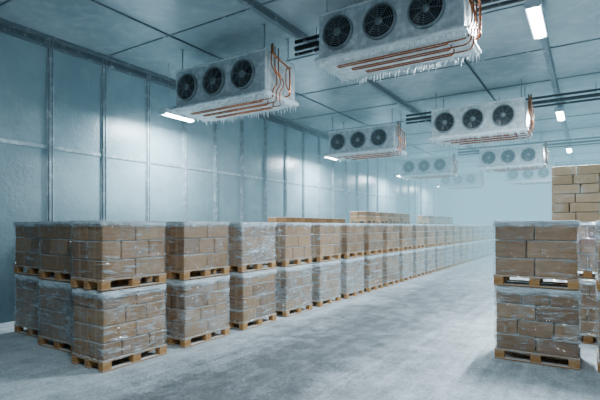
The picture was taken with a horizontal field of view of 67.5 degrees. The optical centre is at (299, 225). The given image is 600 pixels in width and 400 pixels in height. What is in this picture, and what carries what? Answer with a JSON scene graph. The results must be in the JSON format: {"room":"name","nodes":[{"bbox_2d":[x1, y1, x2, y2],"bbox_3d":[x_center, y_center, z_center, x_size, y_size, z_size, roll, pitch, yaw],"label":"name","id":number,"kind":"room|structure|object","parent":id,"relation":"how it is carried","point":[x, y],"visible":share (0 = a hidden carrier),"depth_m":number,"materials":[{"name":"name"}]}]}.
{"room":"warehouse","nodes":[
{"label":"warehouse","id":0,"kind":"room"},
{"bbox_2d":[0,32,461,323],"bbox_3d":[1.885,-1.130,22.557,0.200,6.400,52.400,0,0,33],"label":"wall","id":1,"kind":"structure","parent":0,"point":[77,81],"depth_m":12.29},
{"bbox_2d":[46,40,53,220],"bbox_3d":[-5.769,-1.130,10.394,0.060,6.400,0.170,0,0,33],"label":"trim","id":2,"kind":"structure","parent":1,"relation":"attached to","point":[49,52],"depth_m":10.39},
{"bbox_2d":[101,59,106,219],"bbox_3d":[-5.029,-1.130,11.547,0.060,6.400,0.170,0,0,33],"label":"trim","id":3,"kind":"structure","parent":1,"relation":"attached to","point":[103,68],"depth_m":11.55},
{"bbox_2d":[145,74,149,220],"bbox_3d":[-4.289,-1.130,12.700,0.060,6.400,0.170,0,0,33],"label":"trim","id":4,"kind":"structure","parent":1,"relation":"attached to","point":[147,83],"depth_m":12.67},
{"bbox_2d":[182,120,186,220],"bbox_3d":[-3.549,-1.130,13.853,0.060,6.400,0.170,0,0,33],"label":"trim","id":5,"kind":"structure","parent":1,"relation":"attached to","point":[184,123],"depth_m":13.82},
{"bbox_2d":[0,18,400,163],"bbox_3d":[2.062,-4.220,22.443,0.220,0.220,52.000,0,0,33],"label":"trim","id":6,"kind":"structure","parent":1,"relation":"attached to","point":[7,27],"depth_m":11.40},
{"bbox_2d":[214,121,217,221],"bbox_3d":[-2.809,-1.130,15.005,0.060,6.400,0.170,0,0,33],"label":"trim","id":7,"kind":"structure","parent":1,"relation":"attached to","point":[215,123],"depth_m":15.02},
{"bbox_2d":[0,138,461,207],"bbox_3d":[1.977,-1.820,22.497,0.020,0.080,52.000,0,0,33],"label":"trim","id":8,"kind":"structure","parent":1,"relation":"attached to","point":[1,139],"depth_m":13.04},
{"bbox_2d":[240,117,243,221],"bbox_3d":[-2.068,-1.130,16.158,0.060,6.400,0.170,0,0,33],"label":"trim","id":9,"kind":"structure","parent":1,"relation":"attached to","point":[242,120],"depth_m":16.11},
{"bbox_2d":[264,115,266,221],"bbox_3d":[-1.328,-1.130,17.311,0.060,6.400,0.170,0,0,33],"label":"trim","id":10,"kind":"structure","parent":1,"relation":"attached to","point":[265,120],"depth_m":17.28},
{"bbox_2d":[284,122,286,216],"bbox_3d":[-0.588,-1.130,18.464,0.060,6.400,0.170,0,0,33],"label":"trim","id":11,"kind":"structure","parent":1,"relation":"attached to","point":[285,127],"depth_m":18.42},
{"bbox_2d":[302,128,304,217],"bbox_3d":[0.152,-1.130,19.617,0.060,6.400,0.170,0,0,33],"label":"trim","id":12,"kind":"structure","parent":1,"relation":"attached to","point":[303,133],"depth_m":19.58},
{"bbox_2d":[318,137,319,217],"bbox_3d":[0.892,-1.130,20.770,0.060,6.400,0.170,0,0,33],"label":"trim","id":13,"kind":"structure","parent":1,"relation":"attached to","point":[318,137],"depth_m":20.79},
{"bbox_2d":[332,159,333,217],"bbox_3d":[1.632,-1.130,21.923,0.060,6.400,0.170,0,0,33],"label":"trim","id":14,"kind":"structure","parent":1,"relation":"attached to","point":[332,159],"depth_m":21.87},
{"bbox_2d":[345,160,346,222],"bbox_3d":[2.372,-1.130,23.076,0.060,6.400,0.170,0,0,33],"label":"trim","id":15,"kind":"structure","parent":1,"relation":"attached to","point":[345,160],"depth_m":23.07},
{"bbox_2d":[356,160,358,210],"bbox_3d":[3.112,-1.130,24.229,0.060,6.400,0.170,0,0,33],"label":"trim","id":16,"kind":"structure","parent":1,"relation":"attached to","point":[357,161],"depth_m":24.18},
{"bbox_2d":[0,254,599,399],"bbox_3d":[9.332,2.170,17.776,17.900,0.200,52.400,0,0,33],"label":"floor","id":17,"kind":"structure","parent":0,"point":[430,336],"depth_m":6.81,"materials":[{"name":"concrete"}]},
{"bbox_2d":[14,272,71,337],"bbox_3d":[-4.893,1.500,8.796,1.172,1.140,0.825,0,0,33],"label":"load","id":18,"kind":"object","parent":17,"relation":"on","point":[27,307],"visible":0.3,"depth_m":8.52,"materials":[{"name":"brown cardboard"}]},
{"bbox_2d":[13,222,68,275],"bbox_3d":[-4.889,0.420,8.777,1.171,1.005,0.826,0,0,33],"label":"load","id":19,"kind":"object","parent":18,"relation":"on","point":[28,234],"visible":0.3,"depth_m":8.49,"materials":[{"name":"brown cardboard"}]},
{"bbox_2d":[38,278,83,352],"bbox_3d":[-3.877,1.500,7.859,1.168,1.139,0.823,0,0,32],"label":"load","id":20,"kind":"object","parent":17,"relation":"on","point":[57,305],"visible":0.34,"depth_m":7.55,"materials":[{"name":"brown cardboard"}]},
{"bbox_2d":[38,221,82,281],"bbox_3d":[-3.873,0.420,7.877,1.172,1.004,0.824,0,0,32],"label":"load","id":21,"kind":"object","parent":20,"relation":"on","point":[56,251],"visible":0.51,"depth_m":7.57,"materials":[{"name":"brown cardboard"}]},
{"bbox_2d":[71,282,166,372],"bbox_3d":[-2.794,1.500,7.012,0.823,1.139,1.168,0,0,33],"label":"load","id":22,"kind":"object","parent":17,"relation":"on","point":[110,326],"visible":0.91,"depth_m":6.65,"materials":[{"name":"brown cardboard"}]},
{"bbox_2d":[70,220,166,291],"bbox_3d":[-2.801,0.420,6.995,0.824,1.004,1.172,0,0,33],"label":"load","id":23,"kind":"object","parent":22,"relation":"on","point":[109,252],"visible":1,"depth_m":6.63,"materials":[{"name":"brown cardboard"}]},
{"bbox_2d":[154,273,229,347],"bbox_3d":[-1.973,1.500,8.290,0.825,1.140,1.172,0,0,33],"label":"load","id":24,"kind":"object","parent":17,"relation":"on","point":[194,308],"visible":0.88,"depth_m":7.87,"materials":[{"name":"brown cardboard"}]},
{"bbox_2d":[153,221,229,279],"bbox_3d":[-1.984,0.420,8.298,0.826,1.005,1.171,0,0,33],"label":"load","id":25,"kind":"object","parent":24,"relation":"on","point":[191,248],"visible":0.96,"depth_m":7.89,"materials":[{"name":"brown cardboard"}]},
{"bbox_2d":[215,268,276,330],"bbox_3d":[-1.151,1.500,9.570,0.823,1.139,1.168,0,0,32],"label":"load","id":26,"kind":"object","parent":17,"relation":"on","point":[251,294],"visible":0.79,"depth_m":9.15,"materials":[{"name":"brown cardboard"}]},
{"bbox_2d":[216,222,275,272],"bbox_3d":[-1.173,0.420,9.563,0.824,1.004,1.172,0,0,33],"label":"load","id":27,"kind":"object","parent":26,"relation":"on","point":[249,243],"visible":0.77,"depth_m":9.15,"materials":[{"name":"brown cardboard"}]},
{"bbox_2d":[262,263,312,316],"bbox_3d":[-0.331,1.500,10.848,0.825,1.140,1.172,0,0,33],"label":"load","id":28,"kind":"object","parent":17,"relation":"on","point":[292,283],"visible":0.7,"depth_m":10.43,"materials":[{"name":"brown cardboard"}]},
{"bbox_2d":[263,222,311,266],"bbox_3d":[-0.346,0.420,10.845,0.826,1.005,1.171,0,0,33],"label":"load","id":29,"kind":"object","parent":28,"relation":"on","point":[292,240],"visible":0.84,"depth_m":10.45,"materials":[{"name":"brown cardboard"}]},
{"bbox_2d":[301,259,340,306],"bbox_3d":[0.491,1.500,12.128,0.823,1.139,1.168,0,0,33],"label":"load","id":30,"kind":"object","parent":17,"relation":"on","point":[325,276],"visible":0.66,"depth_m":11.71,"materials":[{"name":"plastic"}]},
{"bbox_2d":[301,223,340,261],"bbox_3d":[0.488,0.420,12.123,0.824,1.004,1.172,0,0,32],"label":"load","id":31,"kind":"object","parent":30,"relation":"on","point":[325,237],"visible":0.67,"depth_m":11.73,"materials":[{"name":"brown cardboard"}]},
{"bbox_2d":[332,256,363,298],"bbox_3d":[1.312,1.500,13.406,0.825,1.140,1.172,0,0,33],"label":"load","id":32,"kind":"object","parent":17,"relation":"on","point":[351,273],"visible":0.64,"depth_m":12.99,"materials":[{"name":"plastic"}]},
{"bbox_2d":[323,223,363,258],"bbox_3d":[1.316,0.420,13.394,0.826,1.005,1.171,0,0,33],"label":"load","id":33,"kind":"object","parent":32,"relation":"on","point":[351,243],"visible":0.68,"depth_m":13.01,"materials":[{"name":"brown cardboard"}]},
{"bbox_2d":[357,254,382,291],"bbox_3d":[2.133,1.500,14.687,0.823,1.139,1.168,0,0,32],"label":"load","id":34,"kind":"object","parent":17,"relation":"on","point":[372,264],"visible":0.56,"depth_m":14.25,"materials":[{"name":"plastic"}]},
{"bbox_2d":[357,223,382,255],"bbox_3d":[2.133,0.420,14.700,0.824,1.004,1.172,0,0,33],"label":"load","id":35,"kind":"object","parent":34,"relation":"on","point":[372,240],"visible":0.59,"depth_m":14.27,"materials":[{"name":"brown cardboard"}]},
{"bbox_2d":[382,252,399,286],"bbox_3d":[2.954,1.500,15.964,0.825,1.140,1.172,0,0,33],"label":"load","id":36,"kind":"object","parent":17,"relation":"on","point":[390,261],"visible":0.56,"depth_m":15.56,"materials":[{"name":"brown cardboard"}]},
{"bbox_2d":[377,224,399,252],"bbox_3d":[2.955,0.420,15.958,0.826,1.005,1.171,0,0,33],"label":"load","id":37,"kind":"object","parent":36,"relation":"on","point":[390,232],"visible":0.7,"depth_m":15.54,"materials":[{"name":"brown cardboard"}]},
{"bbox_2d":[389,250,412,281],"bbox_3d":[3.775,1.500,17.245,0.823,1.139,1.168,0,0,33],"label":"load","id":38,"kind":"object","parent":17,"relation":"on","point":[405,272],"visible":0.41,"depth_m":16.84,"materials":[{"name":"plastic"}]},
{"bbox_2d":[394,224,412,250],"bbox_3d":[3.756,0.420,17.241,0.824,1.004,1.172,0,0,33],"label":"load","id":39,"kind":"object","parent":38,"relation":"on","point":[405,236],"visible":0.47,"depth_m":16.87,"materials":[{"name":"brown cardboard"}]},
{"bbox_2d":[412,248,424,277],"bbox_3d":[4.596,1.500,18.522,0.825,1.140,1.172,0,0,32],"label":"load","id":40,"kind":"object","parent":17,"relation":"on","point":[418,262],"visible":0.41,"depth_m":18.11,"materials":[{"name":"plastic"}]},
{"bbox_2d":[408,224,424,248],"bbox_3d":[4.594,0.420,18.529,0.826,1.005,1.171,0,0,32],"label":"load","id":41,"kind":"object","parent":40,"relation":"on","point":[417,231],"visible":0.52,"depth_m":18.13,"materials":[{"name":"brown cardboard"}]},
{"bbox_2d":[417,247,435,274],"bbox_3d":[5.418,1.500,19.803,0.823,1.139,1.168,0,0,32],"label":"load","id":42,"kind":"object","parent":17,"relation":"on","point":[429,256],"visible":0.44,"depth_m":19.36,"materials":[{"name":"plastic"}]},
{"bbox_2d":[417,224,435,247],"bbox_3d":[5.427,0.420,19.804,0.824,1.004,1.172,0,0,32],"label":"load","id":43,"kind":"object","parent":42,"relation":"on","point":[429,229],"visible":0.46,"depth_m":19.41,"materials":[{"name":"brown cardboard"}]},
{"bbox_2d":[434,246,444,271],"bbox_3d":[6.239,1.500,21.081,0.825,1.140,1.172,0,0,33],"label":"load","id":44,"kind":"object","parent":17,"relation":"on","point":[439,253],"visible":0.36,"depth_m":20.68,"materials":[{"name":"grey plastic"}]},
{"bbox_2d":[435,224,444,245],"bbox_3d":[6.248,0.420,21.093,0.826,1.005,1.171,0,0,33],"label":"load","id":45,"kind":"object","parent":44,"relation":"on","point":[439,233],"visible":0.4,"depth_m":20.70,"materials":[{"name":"brown cardboard"}]},
{"bbox_2d":[444,245,452,268],"bbox_3d":[7.060,1.500,22.361,0.823,1.139,1.168,0,0,32],"label":"load","id":46,"kind":"object","parent":17,"relation":"on","point":[448,257],"visible":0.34,"depth_m":22.00,"materials":[{"name":"grey plastic"}]},
{"bbox_2d":[443,224,452,244],"bbox_3d":[7.062,0.420,22.340,0.824,1.004,1.172,0,0,33],"label":"load","id":47,"kind":"object","parent":46,"relation":"on","point":[448,240],"visible":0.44,"depth_m":21.98,"materials":[{"name":"brown cardboard"}]},
{"bbox_2d":[451,244,459,265],"bbox_3d":[7.881,1.500,23.639,0.825,1.140,1.172,0,0,32],"label":"load","id":48,"kind":"object","parent":17,"relation":"on","point":[455,251],"visible":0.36,"depth_m":23.16,"materials":[{"name":"grey plastic"}]},
{"bbox_2d":[452,224,459,243],"bbox_3d":[7.872,0.420,23.645,0.826,1.005,1.171,0,0,32],"label":"load","id":49,"kind":"object","parent":48,"relation":"on","point":[455,230],"visible":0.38,"depth_m":23.38,"materials":[{"name":"brown cardboard"}]},
{"bbox_2d":[458,243,466,263],"bbox_3d":[8.702,1.500,24.919,0.823,1.139,1.168,0,0,33],"label":"load","id":50,"kind":"object","parent":17,"relation":"on","point":[462,253],"visible":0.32,"depth_m":24.47,"materials":[{"name":"grey plastic"}]},
{"bbox_2d":[459,224,466,242],"bbox_3d":[8.709,0.420,24.917,0.824,1.004,1.172,0,0,33],"label":"load","id":51,"kind":"object","parent":50,"relation":"on","point":[462,228],"visible":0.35,"depth_m":24.43,"materials":[{"name":"brown cardboard"}]},
{"bbox_2d":[466,242,471,261],"bbox_3d":[9.523,1.500,26.197,0.825,1.140,1.172,0,0,32],"label":"load","id":52,"kind":"object","parent":17,"relation":"on","point":[469,244],"visible":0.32,"depth_m":25.75,"materials":[{"name":"grey plastic"}]},
{"bbox_2d":[494,281,581,369],"bbox_3d":[3.741,1.500,7.068,1.176,1.140,0.828,0,0,32],"label":"load","id":53,"kind":"object","parent":17,"relation":"on","point":[539,323],"visible":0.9,"depth_m":6.75,"materials":[{"name":"brown cardboard"}]},
{"bbox_2d":[493,220,579,289],"bbox_3d":[3.722,0.420,7.064,1.170,1.004,0.823,0,0,32],"label":"load","id":54,"kind":"object","parent":53,"relation":"on","point":[537,251],"visible":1,"depth_m":6.74,"materials":[{"name":"brown cardboard"}]},
{"bbox_2d":[550,278,598,344],"bbox_3d":[5.267,1.500,8.204,1.176,1.140,0.828,0,0,33],"label":"load","id":55,"kind":"object","parent":17,"relation":"on","point":[588,328],"visible":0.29,"depth_m":7.89,"materials":[{"name":"brown cardboard"}]},
{"bbox_2d":[577,221,597,278],"bbox_3d":[5.264,0.420,8.224,1.170,1.004,0.823,0,0,32],"label":"load","id":56,"kind":"object","parent":55,"relation":"on","point":[586,245],"visible":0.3,"depth_m":7.90,"materials":[{"name":"brown cardboard"}]},
{"bbox_2d":[552,213,575,220],"bbox_3d":[4.843,-0.162,8.242,0.375,0.158,0.374,0,0,33],"label":"carton","id":57,"kind":"object","parent":56,"relation":"on","point":[555,216],"visible":0.8,"depth_m":8.08,"materials":[{"name":"cardboard"}]},
{"bbox_2d":[552,203,569,212],"bbox_3d":[4.801,-0.329,8.269,0.272,0.158,0.374,0,0,33],"label":"carton","id":58,"kind":"object","parent":57,"relation":"on","point":[562,207],"visible":1,"depth_m":8.12,"materials":[{"name":"cardboard"}]},
{"bbox_2d":[552,194,574,203],"bbox_3d":[4.841,-0.496,8.244,0.363,0.158,0.374,0,0,33],"label":"carton","id":59,"kind":"object","parent":58,"relation":"on","point":[556,198],"visible":0.96,"depth_m":8.09,"materials":[{"name":"cardboard"}]},
{"bbox_2d":[552,184,579,193],"bbox_3d":[4.872,-0.663,8.223,0.443,0.158,0.374,0,0,33],"label":"carton","id":60,"kind":"object","parent":59,"relation":"on","point":[575,188],"visible":0.92,"depth_m":8.07,"materials":[{"name":"cardboard"}]},
{"bbox_2d":[552,175,572,184],"bbox_3d":[4.826,-0.830,8.252,0.329,0.158,0.374,0,0,33],"label":"carton","id":61,"kind":"object","parent":60,"relation":"on","point":[568,179],"visible":0.9,"depth_m":8.10,"materials":[{"name":"cardboard"}]},
{"bbox_2d":[552,166,575,175],"bbox_3d":[4.843,-0.997,8.243,0.375,0.158,0.374,0,0,33],"label":"carton","id":62,"kind":"object","parent":61,"relation":"on","point":[563,170],"visible":0.9,"depth_m":8.08,"materials":[{"name":"cardboard"}]},
{"bbox_2d":[576,212,599,220],"bbox_3d":[5.163,-0.162,8.036,0.363,0.158,0.374,0,0,33],"label":"carton","id":63,"kind":"object","parent":56,"relation":"on","point":[580,216],"visible":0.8,"depth_m":7.89,"materials":[{"name":"cardboard"}]},
{"bbox_2d":[570,203,599,212],"bbox_3d":[5.115,-0.329,8.068,0.443,0.158,0.374,0,0,33],"label":"carton","id":64,"kind":"object","parent":63,"relation":"on","point":[574,207],"visible":0.98,"depth_m":7.91,"materials":[{"name":"cardboard"}]},
{"bbox_2d":[576,193,599,202],"bbox_3d":[5.160,-0.496,8.039,0.375,0.158,0.374,0,0,33],"label":"carton","id":65,"kind":"object","parent":64,"relation":"on","point":[585,197],"visible":0.94,"depth_m":7.89,"materials":[{"name":"cardboard"}]},
{"bbox_2d":[581,183,599,193],"bbox_3d":[5.186,-0.663,8.021,0.272,0.158,0.374,0,0,33],"label":"carton","id":66,"kind":"object","parent":65,"relation":"on","point":[585,188],"visible":0.92,"depth_m":7.86,"materials":[{"name":"cardboard"}]},
{"bbox_2d":[574,174,598,184],"bbox_3d":[5.136,-0.830,8.053,0.386,0.158,0.374,0,0,33],"label":"carton","id":67,"kind":"object","parent":66,"relation":"on","point":[587,178],"visible":0.9,"depth_m":7.90,"materials":[{"name":"cardboard"}]},
{"bbox_2d":[577,164,599,174],"bbox_3d":[5.167,-0.997,8.034,0.363,0.158,0.374,0,0,33],"label":"carton","id":68,"kind":"object","parent":67,"relation":"on","point":[595,168],"visible":0.89,"depth_m":7.88,"materials":[{"name":"cardboard"}]},
{"bbox_2d":[596,288,599,371],"bbox_3d":[4.905,1.500,6.382,1.173,1.139,0.824,0,0,32],"label":"load","id":69,"kind":"object","parent":17,"relation":"on","point":[597,292],"visible":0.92,"depth_m":6.40,"materials":[{"name":"brown cardboard"}]},
{"bbox_2d":[595,220,599,290],"bbox_3d":[4.890,0.420,6.384,1.169,1.004,0.825,0,0,33],"label":"load","id":70,"kind":"object","parent":69,"relation":"on","point":[597,222],"visible":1,"depth_m":6.36,"materials":[{"name":"brown cardboard"}]},
{"bbox_3d":[-0.455,1.500,14.933,0.822,1.139,1.172,0,0,33],"label":"load","id":71,"kind":"object","parent":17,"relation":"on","visible":0},
{"bbox_2d":[268,217,303,222],"bbox_3d":[-0.455,0.317,14.932,0.800,1.210,1.140,0,0,33],"label":"load","id":72,"kind":"object","parent":71,"relation":"on","point":[270,219],"visible":0.09,"depth_m":14.54,"materials":[{"name":"brown cardboard"}]},
{"bbox_3d":[2.831,1.500,20.050,0.823,1.139,1.167,0,0,32],"label":"load","id":73,"kind":"object","parent":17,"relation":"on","visible":0},
{"bbox_3d":[2.845,0.420,20.052,0.823,1.004,1.172,0,0,33],"label":"load","id":74,"kind":"object","parent":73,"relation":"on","visible":0},
{"bbox_2d":[350,211,376,223],"bbox_3d":[2.830,-0.368,20.049,0.800,0.550,1.140,0,0,33],"label":"load","id":75,"kind":"object","parent":74,"relation":"on","point":[357,216],"visible":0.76,"depth_m":19.66,"materials":[{"name":"brown cardboard"}]},
{"bbox_3d":[3.652,1.500,21.327,0.825,1.140,1.172,0,0,33],"label":"load","id":76,"kind":"object","parent":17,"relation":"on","visible":0},
{"bbox_3d":[3.667,0.420,21.332,0.823,1.004,1.169,0,0,33],"label":"load","id":77,"kind":"object","parent":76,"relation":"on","visible":0},
{"bbox_2d":[372,212,388,223],"bbox_3d":[3.651,-0.368,21.328,0.800,0.550,1.140,0,0,32],"label":"load","id":78,"kind":"object","parent":77,"relation":"on","point":[381,217],"visible":0.53,"depth_m":20.94,"materials":[{"name":"brown cardboard"}]},
{"bbox_3d":[4.472,1.500,22.606,0.824,1.140,1.171,0,0,33],"label":"load","id":79,"kind":"object","parent":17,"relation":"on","visible":0},
{"bbox_3d":[4.468,0.420,22.605,0.825,1.005,1.171,0,0,33],"label":"load","id":80,"kind":"object","parent":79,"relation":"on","visible":0},
{"bbox_2d":[385,213,399,223],"bbox_3d":[4.472,-0.368,22.607,0.800,0.550,1.140,0,0,33],"label":"load","id":81,"kind":"object","parent":80,"relation":"on","point":[393,218],"visible":0.52,"depth_m":22.26,"materials":[{"name":"brown cardboard"}]},
{"bbox_3d":[7.758,1.500,27.724,0.823,1.139,1.167,0,0,33],"label":"load","id":82,"kind":"object","parent":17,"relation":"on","visible":0},
{"bbox_3d":[7.736,0.420,27.716,0.823,1.004,1.172,0,0,33],"label":"load","id":83,"kind":"object","parent":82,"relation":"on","visible":0},
{"bbox_2d":[416,215,434,223],"bbox_3d":[7.757,-0.368,27.723,0.800,0.550,1.140,0,0,32],"label":"load","id":84,"kind":"object","parent":83,"relation":"on","point":[421,219],"visible":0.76,"depth_m":27.31,"materials":[{"name":"brown cardboard"}]},
{"bbox_2d":[0,0,599,180],"bbox_3d":[9.332,-4.430,17.776,17.900,0.200,52.400,0,0,33],"label":"ceiling","id":85,"kind":"structure","parent":0,"point":[87,24],"depth_m":11.21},
{"bbox_2d":[158,63,194,122],"bbox_3d":[-3.334,-3.623,12.206,0.280,1.415,1.080,0,0,33],"label":"tube light","id":86,"kind":"object","parent":85,"relation":"hanging from","point":[166,112],"visible":0.84,"depth_m":11.95,"materials":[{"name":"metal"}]},
{"bbox_2d":[164,113,192,121],"bbox_3d":[-3.334,-2.958,12.206,0.210,0.085,0.996,0,0,33],"label":"diffuser","id":87,"kind":"object","parent":86,"relation":"attached to","point":[172,115],"depth_m":12.17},
{"bbox_2d":[108,0,277,56],"bbox_3d":[2.298,-4.320,6.819,17.500,0.020,0.036,0,0,33],"label":"trim","id":88,"kind":"structure","parent":85,"relation":"attached to","point":[272,0],"depth_m":9.80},
{"bbox_2d":[171,24,298,124],"bbox_3d":[-1.568,-3.469,10.688,3.031,1.723,1.376,0,0,33],"label":"evaporator unit","id":89,"kind":"object","parent":85,"relation":"hanging from","point":[255,82],"visible":1,"depth_m":10.15,"materials":[{"name":"white metal"}]},
{"bbox_2d":[172,88,297,121],"bbox_3d":[-1.589,-2.845,10.714,2.850,0.110,1.265,0,0,33],"label":"drip tray","id":90,"kind":"object","parent":89,"relation":"on","point":[245,95],"depth_m":10.39,"materials":[{"name":"white metal"}]},
{"bbox_2d":[88,0,488,180],"bbox_3d":[4.073,-4.315,21.152,0.045,0.030,52.000,0,0,33],"label":"trim","id":91,"kind":"structure","parent":85,"relation":"attached to","point":[93,1],"depth_m":10.49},
{"bbox_2d":[326,109,406,162],"bbox_3d":[2.625,-3.470,17.681,3.031,1.721,1.376,0,0,33],"label":"evaporator unit","id":92,"kind":"object","parent":85,"relation":"hanging from","point":[385,140],"visible":1,"depth_m":17.15,"materials":[{"name":"white metal"}]},
{"bbox_2d":[327,147,405,159],"bbox_3d":[2.604,-2.845,17.707,2.850,0.110,1.265,0,0,33],"label":"drip tray","id":93,"kind":"object","parent":92,"relation":"on","point":[348,154],"depth_m":17.34,"materials":[{"name":"white metal"}]},
{"bbox_2d":[236,0,505,172],"bbox_3d":[6.219,-4.260,19.774,0.180,0.140,52.000,0,0,33],"label":"trim","id":94,"kind":"structure","parent":85,"relation":"attached to","point":[255,6],"depth_m":9.82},
{"bbox_2d":[314,0,481,82],"bbox_3d":[1.706,-3.562,7.941,2.780,1.537,1.256,0,0,33],"label":"evaporator unit","id":95,"kind":"object","parent":85,"relation":"hanging from","point":[366,38],"visible":1,"depth_m":7.58,"materials":[{"name":"white metal"}]},
{"bbox_2d":[315,23,478,79],"bbox_3d":[1.685,-3.011,7.965,2.622,0.101,1.164,0,0,33],"label":"drip tray","id":96,"kind":"object","parent":95,"relation":"on","point":[345,73],"depth_m":7.73,"materials":[{"name":"white metal"}]},
{"bbox_2d":[294,0,525,55],"bbox_3d":[5.139,-4.040,6.662,12.450,0.580,0.165,0,0,33],"label":"pipe","id":97,"kind":"object","parent":85,"relation":"hanging from","point":[315,43],"visible":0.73,"depth_m":9.70,"materials":[{"name":"metal"}]},
{"bbox_2d":[287,0,543,60],"bbox_3d":[3.779,-4.320,9.125,17.500,0.020,0.036,0,0,33],"label":"trim","id":98,"kind":"structure","parent":85,"relation":"attached to","point":[542,0],"depth_m":9.06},
{"bbox_2d":[400,145,457,179],"bbox_3d":[7.226,-3.469,25.125,3.031,1.722,1.376,0,0,33],"label":"evaporator unit","id":99,"kind":"object","parent":85,"relation":"hanging from","point":[438,166],"visible":1,"depth_m":24.58,"materials":[{"name":"white metal"}]},
{"bbox_2d":[404,171,456,177],"bbox_3d":[7.205,-2.845,25.151,2.850,0.110,1.265,0,0,33],"label":"drip tray","id":100,"kind":"object","parent":99,"relation":"on","point":[424,174],"depth_m":24.67,"materials":[{"name":"white metal"}]},
{"bbox_2d":[289,72,599,120],"bbox_3d":[6.739,-4.320,13.736,17.500,0.020,0.036,0,0,33],"label":"trim","id":101,"kind":"structure","parent":85,"relation":"attached to","point":[597,72],"depth_m":14.65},
{"bbox_2d":[295,38,599,95],"bbox_3d":[5.259,-4.320,11.431,17.500,0.020,0.036,0,0,33],"label":"trim","id":102,"kind":"structure","parent":85,"relation":"attached to","point":[598,38],"depth_m":12.00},
{"bbox_2d":[438,172,483,189],"bbox_3d":[11.649,-3.469,32.386,3.031,1.723,1.376,0,0,33],"label":"evaporator unit","id":103,"kind":"object","parent":85,"relation":"hanging from","point":[469,180],"visible":0.97,"depth_m":31.81,"materials":[{"name":"white metal"}]},
{"bbox_2d":[439,184,483,188],"bbox_3d":[11.628,-2.845,32.412,2.850,0.110,1.265,0,0,33],"label":"drip tray","id":104,"kind":"object","parent":103,"relation":"on","point":[444,186],"depth_m":32.05,"materials":[{"name":"white metal"}]},
{"bbox_2d":[428,79,533,147],"bbox_3d":[5.750,-3.469,14.310,3.022,1.723,1.365,0,0,33],"label":"evaporator unit","id":105,"kind":"object","parent":85,"relation":"hanging from","point":[508,119],"visible":1,"depth_m":13.80,"materials":[{"name":"white metal"}]},
{"bbox_2d":[429,126,528,144],"bbox_3d":[5.727,-2.845,14.335,2.850,0.110,1.265,0,0,33],"label":"drip tray","id":106,"kind":"object","parent":105,"relation":"on","point":[470,135],"depth_m":13.98,"materials":[{"name":"white metal"}]},
{"bbox_2d":[464,58,527,144],"bbox_3d":[8.533,-4.315,18.289,0.045,0.030,52.000,0,0,33],"label":"trim","id":107,"kind":"structure","parent":85,"relation":"attached to","point":[465,60],"depth_m":13.26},
{"bbox_2d":[406,88,599,123],"bbox_3d":[9.279,-4.040,13.297,12.650,0.580,0.165,0,0,33],"label":"pipe","id":108,"kind":"object","parent":85,"relation":"hanging from","point":[425,117],"visible":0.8,"depth_m":14.08,"materials":[{"name":"metal"}]},
{"bbox_2d":[478,135,547,173],"bbox_3d":[10.282,-3.470,21.739,3.022,1.721,1.365,0,0,33],"label":"evaporator unit","id":109,"kind":"object","parent":85,"relation":"hanging from","point":[531,157],"visible":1,"depth_m":21.22,"materials":[{"name":"white metal"}]},
{"bbox_2d":[478,162,543,170],"bbox_3d":[10.259,-2.845,21.765,2.850,0.110,1.265,0,0,33],"label":"drip tray","id":110,"kind":"object","parent":109,"relation":"on","point":[513,166],"depth_m":21.39,"materials":[{"name":"white metal"}]},
{"bbox_2d":[458,133,599,155],"bbox_3d":[13.895,-4.040,20.672,12.850,0.580,0.165,0,0,33],"label":"pipe","id":111,"kind":"object","parent":85,"relation":"hanging from","point":[593,137],"visible":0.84,"depth_m":21.65,"materials":[{"name":"metal"}]},
{"bbox_2d":[504,156,557,185],"bbox_3d":[14.820,-3.469,28.808,3.022,1.722,1.365,0,0,33],"label":"evaporator unit","id":112,"kind":"object","parent":85,"relation":"hanging from","point":[541,176],"visible":0.81,"depth_m":28.33,"materials":[{"name":"white metal"}]},
{"bbox_2d":[505,179,548,183],"bbox_3d":[14.797,-2.845,28.833,2.850,0.110,1.265,0,0,33],"label":"drip tray","id":113,"kind":"object","parent":112,"relation":"on","point":[508,181],"depth_m":28.53,"materials":[{"name":"white metal"}]},
{"bbox_2d":[524,0,547,39],"bbox_3d":[4.633,-4.138,8.790,0.280,0.385,1.630,0,0,33],"label":"tube light","id":114,"kind":"object","parent":85,"relation":"hanging from","point":[534,10],"visible":0.99,"depth_m":8.60,"materials":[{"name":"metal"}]},
{"bbox_2d":[527,6,545,38],"bbox_3d":[4.633,-3.987,8.790,0.210,0.085,1.546,0,0,33],"label":"diffuser","id":115,"kind":"object","parent":114,"relation":"attached to","point":[536,19],"depth_m":8.72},
{"bbox_2d":[486,159,599,171],"bbox_3d":[18.457,-4.040,27.963,13.050,0.580,0.165,0,0,33],"label":"pipe","id":116,"kind":"object","parent":85,"relation":"hanging from","point":[584,161],"visible":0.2,"depth_m":28.50,"materials":[{"name":"metal"}]},
{"bbox_2d":[540,35,576,174],"bbox_3d":[10.089,-4.280,17.289,0.165,0.100,52.000,0,0,33],"label":"trim","id":117,"kind":"structure","parent":85,"relation":"attached to","point":[545,43],"depth_m":12.55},
{"bbox_2d":[554,106,565,120],"bbox_3d":[9.387,-4.138,16.195,0.280,0.385,1.630,0,0,33],"label":"tube light","id":118,"kind":"object","parent":85,"relation":"hanging from","point":[559,112],"visible":0.98,"depth_m":15.93,"materials":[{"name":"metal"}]},
{"bbox_2d":[462,177,599,224],"bbox_3d":[23.432,-1.130,39.739,17.500,6.400,0.200,0,0,33],"label":"wall","id":119,"kind":"structure","parent":0,"point":[496,201],"depth_m":42.25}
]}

